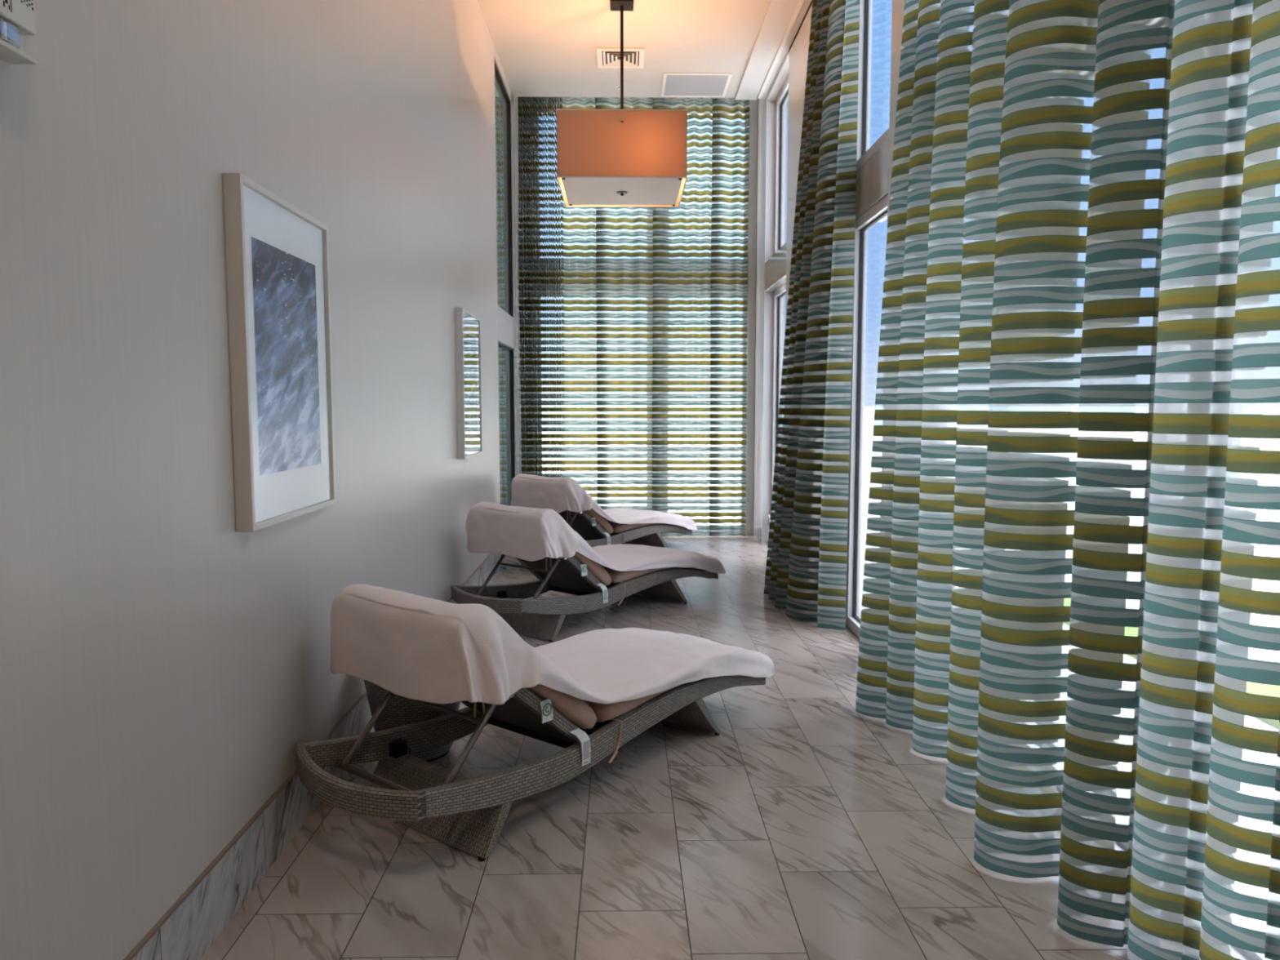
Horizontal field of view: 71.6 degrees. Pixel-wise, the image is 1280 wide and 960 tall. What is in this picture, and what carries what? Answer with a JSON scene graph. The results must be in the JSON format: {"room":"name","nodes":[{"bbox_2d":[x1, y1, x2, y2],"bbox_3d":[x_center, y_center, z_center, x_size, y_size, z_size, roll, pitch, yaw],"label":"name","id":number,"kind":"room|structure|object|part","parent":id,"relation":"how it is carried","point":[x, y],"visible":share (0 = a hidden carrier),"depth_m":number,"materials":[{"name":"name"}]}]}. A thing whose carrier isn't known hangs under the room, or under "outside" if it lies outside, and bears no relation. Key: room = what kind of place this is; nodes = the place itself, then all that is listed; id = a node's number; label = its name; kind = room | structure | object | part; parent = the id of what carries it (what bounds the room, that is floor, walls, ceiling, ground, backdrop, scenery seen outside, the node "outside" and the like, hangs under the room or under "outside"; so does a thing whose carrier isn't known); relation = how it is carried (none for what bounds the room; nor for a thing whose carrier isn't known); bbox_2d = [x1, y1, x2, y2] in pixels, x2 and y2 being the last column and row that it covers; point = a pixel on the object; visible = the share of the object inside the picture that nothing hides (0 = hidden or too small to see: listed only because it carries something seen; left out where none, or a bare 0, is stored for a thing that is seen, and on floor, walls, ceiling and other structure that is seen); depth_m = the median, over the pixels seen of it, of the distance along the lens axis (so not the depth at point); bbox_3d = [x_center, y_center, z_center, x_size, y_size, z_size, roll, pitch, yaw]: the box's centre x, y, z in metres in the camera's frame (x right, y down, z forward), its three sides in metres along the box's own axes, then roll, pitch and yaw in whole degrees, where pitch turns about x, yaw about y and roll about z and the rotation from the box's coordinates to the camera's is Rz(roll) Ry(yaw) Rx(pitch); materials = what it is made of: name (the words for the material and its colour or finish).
{"room":"spa","nodes":[
{"label":"spa","id":0,"kind":"room"},
{"bbox_2d":[0,0,512,959],"bbox_3d":[-1.266,-1.270,3.032,0.180,4.905,12.300,0,5,-1],"label":"wall","id":1,"kind":"structure","parent":0,"point":[164,664],"depth_m":2.28,"materials":[{"name":"paint"}]},
{"bbox_2d":[0,0,36,64],"bbox_3d":[-1.123,-0.882,1.540,0.053,0.260,0.141,0,5,-1],"label":"fire alarm","id":2,"kind":"object","parent":1,"relation":"attached to","point":[17,17],"visible":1,"depth_m":1.58,"materials":[{"name":"white plastic"}]},
{"bbox_2d":[222,173,336,531],"bbox_3d":[-1.147,-0.385,2.888,0.049,1.010,0.740,0,5,-1],"label":"framed picture","id":3,"kind":"object","parent":1,"relation":"attached to","point":[277,253],"visible":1,"depth_m":2.77,"materials":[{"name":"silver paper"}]},
{"bbox_2d":[251,236,320,475],"bbox_3d":[-1.139,-0.385,2.888,0.001,0.700,0.540,0,5,-1],"label":"print","id":4,"kind":"object","parent":3,"relation":"attached to","point":[285,302],"depth_m":2.85},
{"bbox_2d":[123,552,492,959],"bbox_3d":[-1.163,1.025,2.574,0.023,0.007,11.000,0,5,-1],"label":"trim","id":5,"kind":"structure","parent":1,"relation":"attached to","point":[154,929],"depth_m":2.46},
{"bbox_2d":[132,553,502,959],"bbox_3d":[-1.164,1.128,2.583,0.022,0.200,11.000,0,5,-1],"label":"baseboard","id":6,"kind":"structure","parent":1,"relation":"attached to","point":[190,931],"depth_m":2.58,"materials":[{"name":"stone"}]},
{"bbox_2d":[455,306,482,459],"bbox_3d":[-1.208,-0.673,6.300,0.049,1.010,0.740,0,5,-1],"label":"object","id":7,"kind":"object","parent":1,"relation":"attached to","point":[468,325],"visible":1,"depth_m":6.17,"materials":[{"name":"silver metal"}]},
{"bbox_2d":[494,60,518,562],"bbox_3d":[-1.346,-1.581,8.575,0.140,4.600,1.400,0,5,-1],"label":"window","id":8,"kind":"structure","parent":1,"relation":"in","point":[504,107],"depth_m":8.80,"materials":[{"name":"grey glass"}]},
{"bbox_3d":[-1.327,-2.647,8.358,0.017,2.100,1.145,0,5,-1],"label":"pane","id":9,"kind":"part","parent":8,"relation":"part of","materials":[{"name":"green glass"}]},
{"bbox_3d":[-1.327,-0.300,8.555,0.017,1.950,1.145,0,5,-1],"label":"pane","id":10,"kind":"part","parent":8,"relation":"part of","materials":[{"name":"green glass"}]},
{"bbox_3d":[-1.357,-1.630,9.158,0.140,4.600,0.230,0,5,-1],"label":"frame","id":11,"kind":"part","parent":8,"relation":"part of","materials":[{"name":"white metal"}]},
{"bbox_2d":[514,96,522,474],"bbox_3d":[-1.384,-1.817,9.558,0.180,4.905,0.600,0,5,-1],"label":"wall pier","id":12,"kind":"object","parent":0,"point":[516,102],"visible":0.07,"depth_m":9.40,"materials":[{"name":"paint"}]},
{"bbox_2d":[518,96,537,473],"bbox_3d":[-1.218,-1.834,9.761,0.160,4.905,0.200,0,5,-1],"label":"wall","id":13,"kind":"structure","parent":0,"point":[523,131],"depth_m":9.64,"materials":[{"name":"white paint"}]},
{"bbox_2d":[477,0,770,97],"bbox_3d":[-0.149,-3.407,2.758,2.450,0.120,12.470,0,5,-1],"label":"ceiling","id":14,"kind":"structure","parent":0,"point":[544,48],"depth_m":7.56,"materials":[{"name":"paint"}]},
{"bbox_2d":[596,47,644,68],"bbox_3d":[-0.173,-3.775,7.951,0.420,0.014,0.440,0,5,-1],"label":"ceiling vent","id":15,"kind":"object","parent":14,"relation":"in","point":[607,57],"visible":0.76,"depth_m":7.94,"materials":[{"name":"metal"}]},
{"bbox_2d":[555,0,687,207],"bbox_3d":[-0.140,-2.962,6.915,0.956,1.460,0.956,0,5,-1],"label":"pendant lamp","id":16,"kind":"object","parent":14,"relation":"hanging from","point":[606,157],"visible":1,"depth_m":6.49,"materials":[{"name":"fabric"}]},
{"bbox_3d":[-0.140,-2.963,6.915,0.024,1.400,0.024,0,5,-1],"label":"rod","id":17,"kind":"part","parent":16,"relation":"part of","materials":[{"name":"brown metal"}]},
{"bbox_2d":[561,177,682,205],"bbox_3d":[-0.140,-2.262,6.974,0.894,0.006,0.894,0,5,-1],"label":"diffuser","id":18,"kind":"object","parent":16,"relation":"attached to","point":[579,191],"depth_m":6.94,"materials":[{"name":"white plastic"}]},
{"bbox_2d":[661,72,732,97],"bbox_3d":[0.537,-3.834,8.631,0.645,0.007,0.620,0,5,-1],"label":"access panel","id":19,"kind":"object","parent":14,"relation":"in","point":[673,85],"visible":1,"depth_m":8.62,"materials":[{"name":"metal"}]},
{"bbox_2d":[533,97,757,534],"bbox_3d":[0.162,-1.836,9.785,2.600,4.905,0.200,0,5,-1],"label":"wall","id":20,"kind":"structure","parent":0,"point":[753,104],"depth_m":9.66,"materials":[{"name":"white paint"}]},
{"bbox_2d":[533,108,651,506],"bbox_3d":[-0.508,-1.694,9.795,1.260,4.620,0.180,0,5,-1],"label":"window","id":21,"kind":"structure","parent":20,"relation":"in","point":[535,124],"depth_m":9.67,"materials":[{"name":"grey metal"}]},
{"bbox_3d":[-0.507,-3.176,9.646,1.260,1.640,0.070,0,5,-1],"label":"frame","id":22,"kind":"part","parent":21,"relation":"part of","materials":[{"name":"white metal"}]},
{"bbox_3d":[-0.507,-0.725,9.851,1.260,2.680,0.070,0,5,-1],"label":"frame","id":23,"kind":"part","parent":21,"relation":"part of","materials":[{"name":"white metal"}]},
{"bbox_2d":[663,111,749,532],"bbox_3d":[0.722,-1.696,9.817,0.920,4.620,0.180,0,5,-1],"label":"window","id":24,"kind":"structure","parent":20,"relation":"in","point":[692,112],"depth_m":9.70,"materials":[{"name":"grey metal"}]},
{"bbox_3d":[0.722,-0.727,9.873,0.920,2.680,0.070,0,5,-1],"label":"frame","id":25,"kind":"part","parent":24,"relation":"part of","materials":[{"name":"white metal"}]},
{"bbox_3d":[0.722,-3.178,9.668,0.920,1.640,0.070,0,5,-1],"label":"frame","id":26,"kind":"part","parent":24,"relation":"part of","materials":[{"name":"white metal"}]},
{"bbox_2d":[651,97,664,512],"bbox_3d":[0.192,-1.836,9.786,0.140,4.905,0.200,0,5,-1],"label":"window frame","id":27,"kind":"structure","parent":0,"point":[661,209],"depth_m":9.73,"materials":[{"name":"white metal"}]},
{"bbox_2d":[200,448,1279,959],"bbox_3d":[5.199,0.383,13.575,17.120,0.150,33.200,0,5,-1],"label":"floor","id":28,"kind":"structure","parent":0,"point":[813,826],"depth_m":2.90,"materials":[{"name":"stone"}]},
{"bbox_2d":[364,680,460,761],"bbox_3d":[-0.933,0.929,3.694,0.436,0.412,0.436,0,5,-1],"label":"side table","id":29,"kind":"object","parent":28,"relation":"on","point":[398,712],"visible":0.17,"depth_m":3.53,"materials":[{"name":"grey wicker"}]},
{"bbox_2d":[295,675,765,861],"bbox_3d":[-0.308,0.754,3.544,0.672,0.786,2.108,4,6,38],"label":"sun lounger","id":30,"kind":"object","parent":28,"relation":"on","point":[468,815],"visible":0.59,"depth_m":3.09,"materials":[{"name":"wicker"}]},
{"bbox_3d":[-0.922,0.953,2.775,0.650,0.098,0.119,4,6,38],"label":"head rail","id":31,"kind":"part","parent":30,"relation":"part of","materials":[{"name":"wicker"}]},
{"bbox_3d":[-0.519,0.914,3.784,0.045,0.183,2.010,4,6,38],"label":"rail","id":32,"kind":"part","parent":30,"relation":"part of","materials":[{"name":"wicker"}]},
{"bbox_3d":[-0.709,1.100,3.062,0.665,0.153,0.152,4,6,38],"label":"leg","id":33,"kind":"part","parent":30,"relation":"part of","materials":[{"name":"wicker"}]},
{"bbox_3d":[-0.808,0.710,3.342,0.044,0.540,0.640,4,6,38],"label":"backrest rail","id":34,"kind":"part","parent":30,"relation":"part of","materials":[{"name":"wicker"}]},
{"bbox_3d":[-0.596,0.724,3.177,0.496,0.532,0.634,4,6,38],"label":"backrest","id":35,"kind":"part","parent":30,"relation":"part of","materials":[{"name":"wicker"}]},
{"bbox_3d":[-0.383,0.738,3.011,0.044,0.540,0.640,4,6,38],"label":"backrest rail","id":36,"kind":"part","parent":30,"relation":"part of","materials":[{"name":"wicker"}]},
{"bbox_2d":[330,583,775,704],"bbox_3d":[-0.234,0.643,3.660,0.808,0.656,1.928,4,6,38],"label":"towel","id":37,"kind":"object","parent":30,"relation":"on","point":[410,646],"visible":1,"depth_m":2.97,"materials":[{"name":"white fabric"}]},
{"bbox_2d":[528,684,596,728],"bbox_3d":[-0.575,0.658,3.198,0.626,0.537,0.628,4,6,38],"label":"cushion","id":38,"kind":"object","parent":30,"relation":"on","point":[548,708],"depth_m":3.12,"materials":[{"name":"beige fabric"}]},
{"bbox_2d":[583,740,591,764],"bbox_3d":[-0.190,0.973,3.175,0.001,0.076,0.039,4,6,38],"label":"print","id":39,"kind":"object","parent":30,"relation":"attached to","point":[589,740],"depth_m":3.17},
{"bbox_3d":[-0.042,0.945,3.413,0.045,0.183,2.010,4,6,38],"label":"rail","id":40,"kind":"part","parent":30,"relation":"part of","materials":[{"name":"wicker"}]},
{"bbox_2d":[583,683,684,722],"bbox_3d":[-0.017,0.843,3.930,0.626,0.192,1.135,4,6,38],"label":"seat cushion","id":41,"kind":"object","parent":30,"relation":"on","point":[655,708],"depth_m":3.46,"materials":[{"name":"beige fabric"}]},
{"bbox_3d":[0.037,0.998,4.013,0.666,0.198,0.199,4,6,38],"label":"leg","id":42,"kind":"part","parent":30,"relation":"part of","materials":[{"name":"wicker"}]},
{"bbox_2d":[450,551,718,642],"bbox_3d":[-0.327,0.536,6.149,0.672,0.786,2.108,4,6,40],"label":"sun lounger","id":43,"kind":"object","parent":28,"relation":"on","point":[597,586],"visible":0.71,"depth_m":5.77,"materials":[{"name":"grey wicker"}]},
{"bbox_3d":[-0.968,0.733,5.403,0.650,0.098,0.119,4,6,40],"label":"head rail","id":44,"kind":"part","parent":43,"relation":"part of","materials":[{"name":"wicker"}]},
{"bbox_3d":[-0.530,0.695,6.397,0.045,0.183,2.010,4,6,40],"label":"rail","id":45,"kind":"part","parent":43,"relation":"part of","materials":[{"name":"wicker"}]},
{"bbox_3d":[-0.745,0.880,5.682,0.665,0.153,0.152,4,6,40],"label":"leg","id":46,"kind":"part","parent":43,"relation":"part of","materials":[{"name":"wicker"}]},
{"bbox_3d":[-0.834,0.491,5.965,0.044,0.540,0.640,4,6,40],"label":"backrest rail","id":47,"kind":"part","parent":43,"relation":"part of","materials":[{"name":"wicker"}]},
{"bbox_3d":[-0.627,0.505,5.793,0.496,0.532,0.634,4,6,40],"label":"backrest","id":48,"kind":"part","parent":43,"relation":"part of","materials":[{"name":"wicker"}]},
{"bbox_3d":[-0.420,0.520,5.620,0.044,0.540,0.640,4,6,40],"label":"backrest rail","id":49,"kind":"part","parent":43,"relation":"part of","materials":[{"name":"wicker"}]},
{"bbox_2d":[573,551,611,586],"bbox_3d":[-0.605,0.439,5.813,0.626,0.537,0.628,4,6,40],"label":"cushion","id":50,"kind":"object","parent":43,"relation":"on","point":[587,572],"depth_m":5.73,"materials":[{"name":"beige fabric"}]},
{"bbox_2d":[465,502,725,573],"bbox_3d":[-0.241,0.427,6.255,0.791,0.654,1.921,4,6,40],"label":"towel","id":51,"kind":"object","parent":43,"relation":"on","point":[525,533],"visible":0.94,"depth_m":5.59,"materials":[{"name":"white fabric"}]},
{"bbox_3d":[-0.066,0.727,6.010,0.045,0.183,2.010,4,6,40],"label":"rail","id":52,"kind":"part","parent":43,"relation":"part of","materials":[{"name":"wicker"}]},
{"bbox_2d":[601,565,708,583],"bbox_3d":[-0.023,0.625,6.525,0.626,0.192,1.135,4,6,40],"label":"seat cushion","id":53,"kind":"object","parent":43,"relation":"on","point":[665,575],"depth_m":6.19,"materials":[{"name":"beige fabric"}]},
{"bbox_3d":[0.033,0.780,6.606,0.666,0.198,0.199,4,6,40],"label":"leg","id":54,"kind":"part","parent":43,"relation":"part of","materials":[{"name":"wicker"}]},
{"bbox_2d":[558,508,692,547],"bbox_3d":[-0.386,0.339,8.496,0.672,0.786,2.108,4,6,40],"label":"sun lounger","id":55,"kind":"object","parent":28,"relation":"on","point":[593,527],"visible":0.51,"depth_m":8.29,"materials":[{"name":"grey wicker"}]},
{"bbox_3d":[-0.686,0.308,8.140,0.496,0.532,0.634,4,6,40],"label":"backrest","id":56,"kind":"part","parent":55,"relation":"part of","materials":[{"name":"wicker"}]},
{"bbox_3d":[-0.479,0.323,7.967,0.044,0.540,0.640,4,6,40],"label":"backrest rail","id":57,"kind":"part","parent":55,"relation":"part of","materials":[{"name":"wicker"}]},
{"bbox_2d":[586,508,613,534],"bbox_3d":[-0.665,0.242,8.160,0.626,0.537,0.628,4,6,40],"label":"cushion","id":58,"kind":"object","parent":55,"relation":"on","point":[597,524],"depth_m":8.08,"materials":[{"name":"beige fabric"}]},
{"bbox_2d":[510,474,697,530],"bbox_3d":[-0.305,0.230,8.607,0.806,0.653,1.926,4,6,40],"label":"towel","id":59,"kind":"object","parent":55,"relation":"on","point":[559,495],"visible":0.9,"depth_m":7.92,"materials":[{"name":"white fabric"}]},
{"bbox_3d":[-0.125,0.531,8.357,0.045,0.183,2.010,4,6,40],"label":"rail","id":60,"kind":"part","parent":55,"relation":"part of","materials":[{"name":"wicker"}]},
{"bbox_3d":[-0.026,0.584,8.953,0.666,0.198,0.199,4,6,40],"label":"leg","id":61,"kind":"part","parent":55,"relation":"part of","materials":[{"name":"wicker"}]},
{"bbox_2d":[607,520,685,533],"bbox_3d":[-0.083,0.429,8.872,0.626,0.192,1.135,4,6,40],"label":"seat cushion","id":62,"kind":"object","parent":55,"relation":"on","point":[617,527],"depth_m":8.55,"materials":[{"name":"beige fabric"}]},
{"bbox_2d":[855,0,1279,959],"bbox_3d":[1.195,-1.029,2.416,0.310,4.503,3.291,0,5,-1],"label":"curtain","id":63,"kind":"object","parent":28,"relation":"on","point":[1004,639],"visible":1,"depth_m":2.45,"materials":[{"name":"fabric"}]},
{"bbox_2d":[1004,572,1279,729],"bbox_3d":[3.139,1.044,4.911,0.450,0.080,5.500,0,5,-1],"label":"grass strip","id":64,"kind":"object","parent":28,"relation":"on","point":[1255,688],"visible":0.02,"depth_m":4.45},
{"bbox_2d":[753,0,950,622],"bbox_3d":[1.477,-1.224,3.437,0.200,4.745,13.000,0,5,-1],"label":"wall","id":65,"kind":"structure","parent":0,"point":[766,109],"depth_m":7.55,"materials":[{"name":"white paint"}]},
{"bbox_2d":[734,0,799,100],"bbox_3d":[1.186,-3.390,2.784,0.222,0.118,12.470,0,5,-1],"label":"trim","id":66,"kind":"structure","parent":65,"relation":"attached to","point":[778,16],"depth_m":7.65,"materials":[{"name":"paint"}]},
{"bbox_2d":[764,76,788,540],"bbox_3d":[1.386,-1.527,8.519,0.199,4.500,1.220,0,5,-1],"label":"window","id":67,"kind":"structure","parent":65,"relation":"in","point":[775,266],"depth_m":8.98,"materials":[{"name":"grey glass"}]},
{"bbox_3d":[1.341,0.442,9.219,0.020,0.180,0.052,0,5,-1],"label":"handle","id":68,"kind":"part","parent":67,"relation":"part of","materials":[{"name":"metal"}]},
{"bbox_3d":[1.418,-0.580,8.598,0.075,2.600,1.220,0,5,-1],"label":"frame","id":69,"kind":"part","parent":67,"relation":"part of","materials":[{"name":"white metal"}]},
{"bbox_3d":[1.418,-2.967,8.399,0.075,1.610,1.220,0,5,-1],"label":"frame","id":70,"kind":"part","parent":67,"relation":"part of","materials":[{"name":"white metal"}]},
{"bbox_2d":[757,0,804,98],"bbox_3d":[1.276,-3.474,4.550,0.035,0.010,8.800,0,5,-1],"label":"track","id":71,"kind":"object","parent":65,"relation":"attached to","point":[801,2],"visible":1,"depth_m":7.63,"materials":[{"name":"metal"}]},
{"bbox_2d":[764,0,860,630],"bbox_3d":[1.127,-1.331,6.021,0.344,4.503,1.309,0,5,-1],"label":"curtain","id":72,"kind":"object","parent":71,"relation":"hanging from","point":[791,553],"visible":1,"depth_m":5.77,"materials":[{"name":"fabric"}]},
{"bbox_2d":[759,0,811,100],"bbox_3d":[1.363,-3.390,2.787,0.085,0.118,12.470,0,5,-1],"label":"trim","id":73,"kind":"structure","parent":65,"relation":"attached to","point":[806,3],"depth_m":7.67,"materials":[{"name":"paint"}]},
{"bbox_2d":[845,0,888,639],"bbox_3d":[1.445,-1.254,5.266,0.199,4.500,0.790,0,5,-1],"label":"window","id":74,"kind":"structure","parent":65,"relation":"in","point":[871,193],"depth_m":5.59,"materials":[{"name":"grey metal"}]},
{"bbox_3d":[1.397,-0.307,5.344,0.075,2.600,0.790,0,5,-1],"label":"frame","id":75,"kind":"part","parent":74,"relation":"part of","materials":[{"name":"white metal"}]},
{"bbox_3d":[1.397,-2.694,5.144,0.075,1.610,0.790,0,5,-1],"label":"frame","id":76,"kind":"part","parent":74,"relation":"part of","materials":[{"name":"white metal"}]},
{"bbox_2d":[923,0,1167,877],"bbox_3d":[1.478,-1.097,3.397,0.199,4.500,2.060,0,5,-1],"label":"window","id":77,"kind":"structure","parent":65,"relation":"in","point":[1160,22],"depth_m":2.95,"materials":[{"name":"clear glass"}]},
{"bbox_3d":[1.490,-2.538,3.277,0.075,1.610,2.060,0,5,-1],"label":"frame","id":78,"kind":"part","parent":77,"relation":"part of","materials":[{"name":"white metal"}]},
{"bbox_2d":[1170,5,1264,959],"bbox_3d":[1.510,-0.951,1.644,0.199,4.500,1.280,0,5,-1],"label":"window","id":79,"kind":"structure","parent":65,"relation":"in","point":[1229,14],"depth_m":2.31,"materials":[{"name":"clear glass"}]},
{"bbox_2d":[1124,11,1251,921],"bbox_3d":[1.497,-1.130,2.316,0.200,4.745,0.090,0,5,-1],"label":"window frame","id":80,"kind":"structure","parent":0,"point":[1211,17],"depth_m":2.37,"materials":[{"name":"white metal"}]},
{"label":"outside","id":81,"kind":"structure","parent":0,"visible":0},
{"bbox_2d":[542,427,1279,475],"bbox_3d":[4.461,-0.230,30.171,130.000,0.100,120.000,0,5,-1],"label":"beach","id":82,"kind":"structure","parent":81,"point":[1265,444],"depth_m":60.17,"materials":[{"name":"beige soil"}]},
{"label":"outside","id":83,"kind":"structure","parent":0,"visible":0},
{"bbox_2d":[542,406,1279,427],"bbox_3d":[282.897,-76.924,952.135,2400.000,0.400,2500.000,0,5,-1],"label":"sea","id":84,"kind":"structure","parent":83,"point":[868,411],"depth_m":377.22,"materials":[{"name":"liquid"}]},
{"bbox_3d":[0.037,-4.228,9.317,3.060,0.060,0.770,0,5,-1],"label":"trim","id":85,"kind":"structure","parent":0,"visible":0},
{"bbox_3d":[-0.043,-4.178,9.320,2.460,0.030,0.110,0,5,-1],"label":"track","id":86,"kind":"object","parent":85,"relation":"attached to","visible":0},
{"bbox_2d":[517,96,564,477],"bbox_3d":[-1.047,-1.768,9.478,0.475,4.780,0.161,0,5,-1],"label":"curtain","id":87,"kind":"object","parent":86,"relation":"hanging from","point":[526,100],"visible":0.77,"depth_m":9.45,"materials":[{"name":"fabric"}]},
{"bbox_2d":[560,97,749,536],"bbox_3d":[0.167,-1.771,9.524,1.992,4.780,0.095,0,5,-1],"label":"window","id":88,"kind":"structure","parent":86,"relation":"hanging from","point":[598,102],"depth_m":9.54,"materials":[{"name":"fabric"}]}
]}

